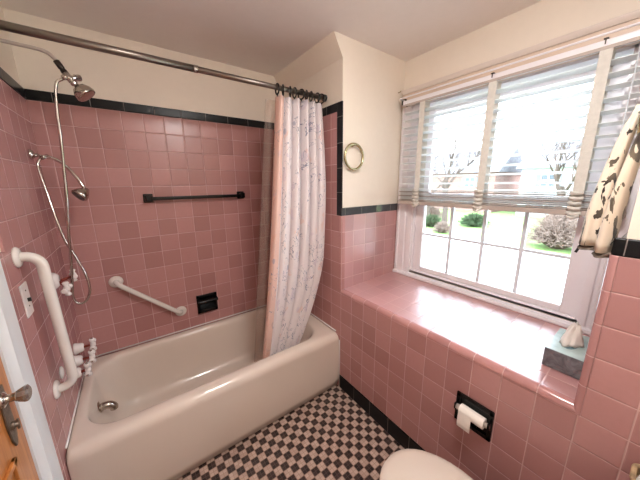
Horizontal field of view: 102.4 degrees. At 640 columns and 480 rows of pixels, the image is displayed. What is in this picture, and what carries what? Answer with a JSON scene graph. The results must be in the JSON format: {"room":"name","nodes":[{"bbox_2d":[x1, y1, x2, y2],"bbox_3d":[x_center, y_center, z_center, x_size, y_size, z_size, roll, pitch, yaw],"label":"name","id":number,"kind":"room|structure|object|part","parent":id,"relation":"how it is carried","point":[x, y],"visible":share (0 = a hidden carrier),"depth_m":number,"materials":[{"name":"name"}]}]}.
{"room":"bathroom","nodes":[
{"label":"bathroom","id":0,"kind":"room"},
{"bbox_2d":[0,5,85,479],"bbox_3d":[-0.857,0.252,0.523,0.133,2.357,2.328,-9,15,-35],"label":"wall","id":1,"kind":"structure","parent":0,"point":[27,223],"depth_m":1.08,"materials":[{"name":"pink tile"}]},
{"bbox_2d":[0,357,38,479],"bbox_3d":[-0.691,0.431,0.463,0.093,2.010,0.714,-9,15,-35],"label":"door","id":2,"kind":"structure","parent":1,"relation":"in","point":[16,460],"depth_m":0.71,"materials":[{"name":"orange wood"}]},
{"bbox_3d":[-0.691,0.418,0.452,0.008,1.700,0.525,-9,15,-35],"label":"panel moulding","id":3,"kind":"part","parent":2,"relation":"part of","materials":[{"name":"orange wood"}]},
{"bbox_3d":[-0.835,0.433,0.724,0.026,0.045,0.043,-9,15,-35],"label":"knob","id":4,"kind":"part","parent":2,"relation":"part of","materials":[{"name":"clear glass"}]},
{"bbox_2d":[19,281,33,317],"bbox_3d":[-1.079,0.219,0.953,0.015,0.124,0.070,-9,15,-35],"label":"light switch","id":5,"kind":"object","parent":1,"relation":"attached to","point":[23,288],"visible":1,"depth_m":0.94,"materials":[{"name":"white plastic"}]},
{"bbox_2d":[0,260,63,479],"bbox_3d":[-0.705,0.379,0.442,0.052,2.140,0.958,-9,15,-35],"label":"trim","id":6,"kind":"structure","parent":1,"relation":"attached to","point":[13,352],"depth_m":0.81,"materials":[{"name":"white paint"}]},
{"bbox_2d":[28,149,48,159],"bbox_3d":[-1.364,-0.412,1.240,0.072,0.050,0.047,-4,13,-15],"label":"holder","id":7,"kind":"object","parent":1,"relation":"attached to","point":[31,153],"visible":1,"depth_m":1.23,"materials":[{"name":"silver metal"}]},
{"bbox_2d":[46,155,88,200],"bbox_3d":[-1.275,-0.309,1.302,0.147,0.227,0.068,-3,13,-10],"label":"handheld shower","id":8,"kind":"object","parent":7,"relation":"on","point":[82,193],"visible":0.92,"depth_m":1.31,"materials":[{"name":"silver metal"}]},
{"bbox_3d":[-1.281,-0.340,1.297,0.138,0.164,0.021,-6,14,-23],"label":"handle","id":9,"kind":"part","parent":8,"relation":"part of","materials":[{"name":"silver metal"}]},
{"bbox_2d":[11,247,77,398],"bbox_3d":[-1.072,0.341,1.026,0.077,0.662,0.112,-9,15,-35],"label":"grab bar","id":10,"kind":"object","parent":1,"relation":"attached to","point":[42,265],"visible":1,"depth_m":1.01,"materials":[{"name":"white metal"}]},
{"bbox_2d":[0,38,94,101],"bbox_3d":[-1.176,-0.736,1.111,0.296,0.221,0.086,-9,15,-35],"label":"shower","id":11,"kind":"object","parent":1,"relation":"attached to","point":[82,92],"visible":1,"depth_m":1.15,"materials":[{"name":"silver metal"}]},
{"bbox_3d":[-1.222,-0.791,1.074,0.185,0.051,0.015,-9,15,-35],"label":"arm","id":12,"kind":"part","parent":11,"relation":"part of"},
{"bbox_2d":[36,78,90,304],"bbox_3d":[-1.252,-0.188,1.246,0.235,1.076,0.072,2,13,12],"label":"shower hose","id":13,"kind":"object","parent":11,"relation":"attached to","point":[68,241],"visible":1,"depth_m":1.24,"materials":[{"name":"silver metal"}]},
{"bbox_3d":[-1.120,-0.745,1.178,0.028,0.032,0.043,4,13,20],"label":"diverter knob","id":14,"kind":"part","parent":11,"relation":"part of","materials":[{"name":"silver metal"}]},
{"bbox_2d":[59,366,64,378],"bbox_3d":[-1.174,0.602,1.172,0.009,0.056,0.056,-9,15,-35],"label":"cover","id":15,"kind":"object","parent":1,"relation":"attached to","point":[61,369],"visible":1,"depth_m":1.16,"materials":[{"name":"white plastic"}]},
{"bbox_2d":[52,269,77,295],"bbox_3d":[-1.272,0.210,1.290,0.091,0.127,0.138,-9,15,-35],"label":"shower valve","id":16,"kind":"object","parent":1,"relation":"attached to","point":[67,287],"visible":0.85,"depth_m":1.26,"materials":[{"name":"white ceramic"}]},
{"bbox_3d":[-1.272,0.207,1.291,0.033,0.043,0.085,-3,13,-13],"label":"stem","id":17,"kind":"part","parent":16,"relation":"part of","materials":[{"name":"metal"}]},
{"bbox_3d":[-1.251,0.241,1.272,0.026,0.074,0.074,-6,14,-24],"label":"cross handle","id":18,"kind":"part","parent":16,"relation":"part of","materials":[{"name":"white ceramic"}]},
{"bbox_3d":[-1.273,0.181,1.328,0.066,0.066,0.026,9,16,36],"label":"cross handle","id":19,"kind":"part","parent":16,"relation":"part of","materials":[{"name":"white ceramic"}]},
{"bbox_2d":[73,338,96,354],"bbox_3d":[-1.316,0.597,1.444,0.091,0.086,0.086,-9,15,-35],"label":"tap","id":20,"kind":"object","parent":1,"relation":"attached to","point":[78,348],"visible":0.94,"depth_m":1.43,"materials":[{"name":"white ceramic"}]},
{"bbox_3d":[-1.290,0.592,1.462,0.026,0.082,0.082,-9,15,-35],"label":"cross handle","id":21,"kind":"part","parent":20,"relation":"part of","materials":[{"name":"white ceramic"}]},
{"bbox_2d":[77,362,92,377],"bbox_3d":[-1.221,0.673,1.316,0.079,0.086,0.086,-9,15,-35],"label":"tap","id":22,"kind":"object","parent":1,"relation":"attached to","point":[87,365],"visible":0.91,"depth_m":1.31,"materials":[{"name":"white ceramic"}]},
{"bbox_3d":[-1.199,0.669,1.331,0.026,0.082,0.082,-9,15,-35],"label":"cross handle","id":23,"kind":"part","parent":22,"relation":"part of","materials":[{"name":"white ceramic"}]},
{"bbox_2d":[74,349,96,366],"bbox_3d":[-1.266,0.638,1.383,0.091,0.086,0.086,-9,15,-35],"label":"tap","id":24,"kind":"object","parent":1,"relation":"attached to","point":[79,360],"visible":0.94,"depth_m":1.38,"materials":[{"name":"white ceramic"}]},
{"bbox_3d":[-1.240,0.634,1.401,0.026,0.082,0.082,-9,15,-35],"label":"cross handle","id":25,"kind":"part","parent":24,"relation":"part of","materials":[{"name":"white ceramic"}]},
{"bbox_2d":[0,20,326,101],"bbox_3d":[-0.557,-0.815,1.240,1.464,0.042,0.041,-9,15,-35],"label":"shower rod","id":26,"kind":"object","parent":1,"relation":"attached to","point":[7,26],"visible":0.92,"depth_m":1.06,"materials":[{"name":"metal"}]},
{"bbox_2d":[275,83,279,96],"bbox_3d":[-0.243,-0.856,1.465,0.009,0.070,0.057,-8,15,-32],"label":"curtain ring","id":27,"kind":"object","parent":26,"relation":"hanging from","point":[276,93],"visible":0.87,"depth_m":1.45,"materials":[{"name":"black plastic"}]},
{"bbox_2d":[262,95,325,358],"bbox_3d":[-0.194,0.039,1.727,0.509,1.800,0.137,-7,14,-25],"label":"shower curtain","id":28,"kind":"object","parent":27,"relation":"hanging from","point":[297,238],"visible":0.92,"depth_m":1.67,"materials":[{"name":"white fabric"}]},
{"bbox_2d":[298,89,304,100],"bbox_3d":[-0.113,-0.877,1.557,0.057,0.070,0.009,9,15,36],"label":"curtain ring","id":29,"kind":"object","parent":26,"relation":"hanging from","point":[302,98],"visible":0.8,"depth_m":1.55,"materials":[{"name":"black plastic"}]},
{"bbox_2d":[2,8,281,361],"bbox_3d":[-0.936,-0.063,1.951,1.766,2.357,0.153,-9,15,-35],"label":"wall","id":30,"kind":"structure","parent":0,"point":[157,130],"depth_m":1.69,"materials":[{"name":"pink tile"}]},
{"bbox_2d":[108,276,186,315],"bbox_3d":[-1.152,0.403,1.756,0.413,0.389,0.064,-9,15,-35],"label":"grab bar","id":31,"kind":"object","parent":30,"relation":"attached to","point":[115,281],"visible":1,"depth_m":1.70,"materials":[{"name":"white metal"}]},
{"bbox_3d":[-0.893,0.144,1.939,1.466,1.958,0.008,-9,15,-35],"label":"tile panel","id":32,"kind":"part","parent":30,"relation":"part of","materials":[{"name":"pink tile"}]},
{"bbox_2d":[143,191,244,202],"bbox_3d":[-0.855,-0.307,1.825,0.661,0.056,0.066,-9,15,-35],"label":"towel bar","id":33,"kind":"object","parent":30,"relation":"attached to","point":[148,198],"visible":1,"depth_m":1.77,"materials":[{"name":"black metal"}]},
{"bbox_3d":[-1.097,-0.265,1.646,0.036,0.040,0.054,-9,15,-35],"label":"post","id":34,"kind":"part","parent":33,"relation":"part of","materials":[{"name":"black metal"}]},
{"bbox_3d":[-1.116,-0.271,1.672,0.054,0.056,0.012,-9,15,-35],"label":"mounting plate","id":35,"kind":"part","parent":33,"relation":"part of","materials":[{"name":"black metal"}]},
{"bbox_3d":[-0.606,-0.347,1.994,0.036,0.040,0.054,-9,15,-35],"label":"post","id":36,"kind":"part","parent":33,"relation":"part of","materials":[{"name":"black metal"}]},
{"bbox_2d":[196,292,217,313],"bbox_3d":[-0.868,0.493,1.993,0.147,0.147,0.054,-9,15,-35],"label":"soap dish","id":37,"kind":"object","parent":30,"relation":"attached to","point":[205,302],"visible":1,"depth_m":2.00,"materials":[{"name":"black ceramic"}]},
{"bbox_3d":[-0.864,0.465,1.986,0.141,0.026,0.043,-9,15,-35],"label":"grab rail","id":38,"kind":"part","parent":37,"relation":"part of","materials":[{"name":"black ceramic"}]},
{"bbox_2d":[201,305,215,310],"bbox_3d":[-0.867,0.531,2.000,0.107,0.024,0.051,-9,15,-35],"label":"tray","id":39,"kind":"object","parent":37,"relation":"on","point":[203,307],"depth_m":2.00,"materials":[{"name":"black ceramic"}]},
{"bbox_2d":[0,0,541,75],"bbox_3d":[-0.002,-1.109,0.901,2.355,0.120,2.580,-9,15,-35],"label":"ceiling","id":40,"kind":"structure","parent":0,"point":[261,36],"depth_m":1.35,"materials":[{"name":"paint"}]},
{"bbox_2d":[177,384,403,479],"bbox_3d":[-0.218,1.348,1.226,1.716,0.100,2.520,-9,15,-35],"label":"floor","id":41,"kind":"structure","parent":0,"point":[330,436],"depth_m":1.52,"materials":[{"name":"tile"}]},
{"bbox_2d":[65,304,339,479],"bbox_3d":[-0.663,0.937,1.802,1.467,0.463,0.747,-9,15,-35],"label":"bathtub","id":42,"kind":"object","parent":41,"relation":"on","point":[185,398],"visible":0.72,"depth_m":1.58,"materials":[{"name":"ceramic"}]},
{"bbox_2d":[97,400,117,412],"bbox_3d":[-1.200,0.935,1.454,0.092,0.080,0.080,-9,15,-35],"label":"tub spout","id":43,"kind":"object","parent":42,"relation":"attached to","point":[112,405],"visible":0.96,"depth_m":1.44,"materials":[{"name":"silver metal"}]},
{"bbox_2d":[379,449,472,479],"bbox_3d":[0.516,1.011,0.756,0.445,0.745,0.807,-9,15,-35],"label":"toilet","id":44,"kind":"object","parent":41,"relation":"on","point":[404,464],"visible":1,"depth_m":1.02,"materials":[{"name":"white ceramic"}]},
{"bbox_2d":[274,31,639,479],"bbox_3d":[0.567,0.002,1.586,0.650,2.357,2.420,-9,15,-35],"label":"wall","id":45,"kind":"structure","parent":0,"point":[408,345],"depth_m":1.35,"materials":[{"name":"beige paint"}]},
{"bbox_3d":[-0.070,0.422,2.130,0.008,1.316,0.752,-9,15,-35],"label":"tile panel","id":46,"kind":"part","parent":45,"relation":"part of","materials":[{"name":"pink tile"}]},
{"bbox_3d":[-0.094,-0.538,1.938,0.008,0.642,0.704,-9,15,-35],"label":"tile panel","id":47,"kind":"part","parent":45,"relation":"part of","materials":[{"name":"pink tile"}]},
{"bbox_2d":[344,143,363,170],"bbox_3d":[0.214,-0.534,1.653,0.173,0.174,0.030,-9,15,-35],"label":"towel ring","id":48,"kind":"object","parent":45,"relation":"attached to","point":[350,144],"visible":1,"depth_m":1.64,"materials":[{"name":"gold metal"}]},
{"bbox_2d":[339,375,424,450],"bbox_3d":[0.612,1.204,1.347,0.012,0.112,1.585,-9,15,-35],"label":"baseboard","id":49,"kind":"structure","parent":45,"relation":"attached to","point":[388,425],"depth_m":1.65,"materials":[{"name":"black tile"}]},
{"bbox_3d":[0.508,0.799,1.403,0.008,0.657,1.204,-9,15,-35],"label":"tile panel","id":50,"kind":"part","parent":45,"relation":"part of","materials":[{"name":"pink tile"}]},
{"bbox_2d":[454,390,494,441],"bbox_3d":[0.667,0.778,1.132,0.039,0.148,0.152,-9,15,-35],"label":"toilet paper holder","id":51,"kind":"object","parent":45,"relation":"attached to","point":[486,433],"visible":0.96,"depth_m":1.12,"materials":[{"name":"black ceramic"}]},
{"bbox_2d":[457,403,486,433],"bbox_3d":[0.662,0.793,1.128,0.050,0.098,0.100,-9,15,-35],"label":"toilet paper roll","id":52,"kind":"object","parent":51,"relation":"hanging from","point":[466,415],"visible":0.94,"depth_m":1.12,"materials":[{"name":"white paper"}]},
{"bbox_2d":[404,0,639,322],"bbox_3d":[1.034,-0.011,1.622,0.150,2.357,1.304,-9,15,-35],"label":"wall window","id":53,"kind":"structure","parent":45,"relation":"in","point":[545,20],"depth_m":1.32,"materials":[{"name":"beige paint"}]},
{"bbox_2d":[392,9,639,335],"bbox_3d":[1.007,-0.310,1.538,0.170,1.354,1.204,-9,15,-35],"label":"window","id":54,"kind":"structure","parent":53,"relation":"attached to","point":[585,275],"depth_m":1.34,"materials":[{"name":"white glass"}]},
{"bbox_3d":[0.646,-0.348,1.937,0.026,1.212,0.129,-9,15,-35],"label":"casing","id":55,"kind":"part","parent":54,"relation":"part of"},
{"bbox_3d":[1.035,0.309,1.679,0.130,0.024,0.957,-9,15,-35],"label":"sill","id":56,"kind":"part","parent":54,"relation":"part of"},
{"bbox_3d":[1.007,0.019,1.597,0.036,0.579,0.933,-9,15,-35],"label":"sash","id":57,"kind":"part","parent":54,"relation":"part of","materials":[{"name":"white wood"}]},
{"bbox_2d":[399,22,639,100],"bbox_3d":[0.913,-0.880,1.347,0.085,0.024,1.164,-9,15,-35],"label":"curtain rod","id":58,"kind":"object","parent":54,"relation":"attached to","point":[637,23],"visible":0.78,"depth_m":1.18,"materials":[{"name":"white metal"}]},
{"bbox_3d":[0.949,-0.947,1.359,0.036,0.031,1.204,-9,15,-35],"label":"head moulding","id":59,"kind":"part","parent":54,"relation":"part of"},
{"bbox_3d":[0.955,-0.891,1.376,0.022,0.085,1.196,-9,15,-35],"label":"casing","id":60,"kind":"part","parent":54,"relation":"part of","materials":[{"name":"white wood"}]},
{"bbox_3d":[1.032,-0.538,1.497,0.036,0.620,0.933,-9,15,-35],"label":"sash","id":61,"kind":"part","parent":54,"relation":"part of","materials":[{"name":"white wood"}]},
{"bbox_3d":[1.280,-0.167,1.085,0.026,1.212,0.111,-9,15,-35],"label":"casing","id":62,"kind":"part","parent":54,"relation":"part of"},
{"bbox_2d":[398,29,639,219],"bbox_3d":[0.924,-0.518,1.433,0.096,0.724,1.123,-9,15,-35],"label":"blind","id":63,"kind":"object","parent":53,"relation":"attached to","point":[574,208],"visible":0.95,"depth_m":1.28,"materials":[{"name":"white plastic"}]},
{"bbox_3d":[0.929,-0.194,1.500,0.056,0.026,1.113,-9,15,-35],"label":"rail","id":64,"kind":"part","parent":63,"relation":"part of","materials":[{"name":"white plastic"}]},
{"bbox_3d":[1.187,-0.432,1.013,0.004,0.640,0.004,-9,15,-35],"label":"pull cord","id":65,"kind":"part","parent":63,"relation":"part of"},
{"bbox_2d":[542,328,589,379],"bbox_3d":[1.022,0.457,1.053,0.227,0.080,0.116,-9,15,-35],"label":"tissue box","id":66,"kind":"object","parent":45,"relation":"on","point":[569,361],"visible":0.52,"depth_m":1.00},
{"bbox_3d":[1.022,0.420,1.045,0.225,0.002,0.114,-9,15,-35],"label":"panel","id":67,"kind":"part","parent":66,"relation":"part of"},
{"bbox_2d":[559,322,583,347],"bbox_3d":[1.024,0.376,1.036,0.134,0.085,0.068,-9,15,-35],"label":"tissue","id":68,"kind":"object","parent":66,"relation":"on","point":[573,336],"visible":1,"depth_m":1.02,"materials":[{"name":"paper"}]},
{"bbox_3d":[0.969,0.931,0.782,0.008,0.657,0.363,-9,15,-35],"label":"tile panel","id":69,"kind":"part","parent":45,"relation":"part of","materials":[{"name":"pink tile"}]},
{"bbox_3d":[0.964,0.343,0.650,0.008,0.547,0.357,-9,15,-35],"label":"tile panel","id":70,"kind":"part","parent":45,"relation":"part of","materials":[{"name":"pink tile"}]},
{"bbox_2d":[629,463,639,479],"bbox_3d":[0.936,0.721,0.693,0.095,0.191,0.146,-9,15,-35],"label":"storage basket","id":71,"kind":"object","parent":45,"relation":"attached to","point":[635,467],"visible":1,"depth_m":0.74,"materials":[{"name":"beige wicker"}]},
{"bbox_2d":[637,114,639,133],"bbox_3d":[0.905,-0.366,0.698,0.173,0.174,0.030,-9,15,-35],"label":"towel ring","id":72,"kind":"object","parent":45,"relation":"attached to","point":[638,127],"visible":0.63,"depth_m":0.69,"materials":[{"name":"gold metal"}]},
{"bbox_2d":[574,104,639,257],"bbox_3d":[0.882,-0.168,0.772,0.120,0.436,0.160,5,13,22],"label":"hand towel","id":73,"kind":"object","parent":72,"relation":"hanging from","point":[605,212],"visible":0.89,"depth_m":0.75,"materials":[{"name":"beige fabric"}]},
{"label":"outside","id":74,"kind":"structure","parent":0,"visible":0},
{"bbox_3d":[32.937,-3.277,32.675,87.700,0.300,130.000,-9,15,-35],"label":"ground","id":75,"kind":"structure","parent":74,"visible":0},
{"bbox_2d":[425,209,571,255],"bbox_3d":[22.665,-1.735,25.366,29.100,0.050,130.000,-9,15,-35],"label":"lawn","id":76,"kind":"structure","parent":75,"relation":"on","point":[506,229],"depth_m":21.32,"materials":[{"name":"green plant"}]},
{"bbox_2d":[425,214,440,225],"bbox_3d":[10.269,-1.827,23.685,2.215,1.253,2.207,-9,15,-35],"label":"evergreen shrub","id":77,"kind":"object","parent":76,"relation":"on","point":[431,220],"visible":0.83,"depth_m":23.29,"materials":[{"name":"green plant"}]},
{"bbox_2d":[428,206,441,217],"bbox_3d":[12.266,-3.135,28.472,3.009,1.693,3.253,-9,15,-35],"label":"bare shrub","id":78,"kind":"object","parent":76,"relation":"on","point":[433,210],"visible":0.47,"depth_m":27.90,"materials":[{"name":"beige plant"}]},
{"bbox_2d":[432,221,448,232],"bbox_3d":[9.815,-1.030,20.638,1.674,0.996,1.631,-9,15,-35],"label":"bare shrub","id":79,"kind":"object","parent":76,"relation":"on","point":[443,227],"visible":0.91,"depth_m":20.44,"materials":[{"name":"beige plant"}]},
{"bbox_2d":[426,116,471,215],"bbox_3d":[11.096,-6.663,25.282,6.996,9.965,4.263,3,13,16],"label":"bare tree","id":80,"kind":"object","parent":76,"relation":"on","point":[440,125],"visible":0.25,"depth_m":24.72,"materials":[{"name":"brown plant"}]},
{"bbox_2d":[433,109,503,221],"bbox_3d":[10.554,-5.839,21.575,5.326,9.958,6.533,-7,14,-27],"label":"bare tree","id":81,"kind":"object","parent":76,"relation":"on","point":[444,186],"visible":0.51,"depth_m":20.43,"materials":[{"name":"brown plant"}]},
{"bbox_2d":[458,212,492,226],"bbox_3d":[14.101,-1.872,23.587,2.877,1.306,2.740,-9,15,-35],"label":"evergreen shrub","id":82,"kind":"object","parent":76,"relation":"on","point":[473,219],"visible":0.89,"depth_m":23.12,"materials":[{"name":"green plant"}]},
{"bbox_2d":[431,147,521,212],"bbox_3d":[20.826,-9.641,41.910,10.000,8.400,18.000,-9,15,-35],"label":"brick house","id":83,"kind":"structure","parent":76,"relation":"on","point":[517,159],"depth_m":35.26,"materials":[{"name":"red brick"}]},
{"bbox_3d":[20.338,-7.875,34.996,0.019,1.180,1.180,-9,15,-35],"label":"pane","id":84,"kind":"part","parent":83,"relation":"part of","materials":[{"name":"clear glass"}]},
{"bbox_2d":[515,141,581,217],"bbox_3d":[33.542,-5.635,23.142,10.000,8.400,24.000,-9,15,-35],"label":"house","id":85,"kind":"structure","parent":76,"relation":"on","point":[566,177],"depth_m":28.52,"materials":[{"name":"white"}]},
{"bbox_2d":[535,175,540,186],"bbox_3d":[24.058,-6.544,28.413,0.060,1.300,0.400,-9,15,-35],"label":"shutter","id":86,"kind":"object","parent":85,"relation":"hanging from","point":[537,177],"depth_m":28.39,"materials":[{"name":"white"}]},
{"bbox_3d":[24.527,-6.407,27.678,0.019,1.180,1.180,-9,15,-35],"label":"pane","id":87,"kind":"part","parent":85,"relation":"part of","materials":[{"name":"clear glass"}]},
{"bbox_2d":[526,214,577,248],"bbox_3d":[14.278,-0.571,15.347,3.654,2.297,3.526,11,17,42],"label":"bare shrub","id":88,"kind":"object","parent":76,"relation":"on","point":[558,231],"visible":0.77,"depth_m":15.01,"materials":[{"name":"beige plant"}]},
{"bbox_2d":[528,118,583,208],"bbox_3d":[20.155,-5.463,20.857,4.793,9.348,7.960,0,12,1],"label":"bare tree","id":89,"kind":"object","parent":76,"relation":"on","point":[556,176],"visible":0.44,"depth_m":21.08,"materials":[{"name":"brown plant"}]},
{"bbox_2d":[534,214,577,224],"bbox_3d":[20.416,-1.803,21.518,4.186,1.922,3.773,3,13,15],"label":"bare shrub","id":90,"kind":"object","parent":76,"relation":"on","point":[541,214],"visible":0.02,"depth_m":22.26,"materials":[{"name":"grey plant"}]},
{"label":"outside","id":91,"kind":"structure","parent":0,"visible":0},
{"bbox_2d":[422,235,568,302],"bbox_3d":[7.258,0.843,14.462,8.400,0.030,130.000,-9,15,-35],"label":"road","id":92,"kind":"structure","parent":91,"point":[541,276],"depth_m":12.45,"materials":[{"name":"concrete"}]}
]}

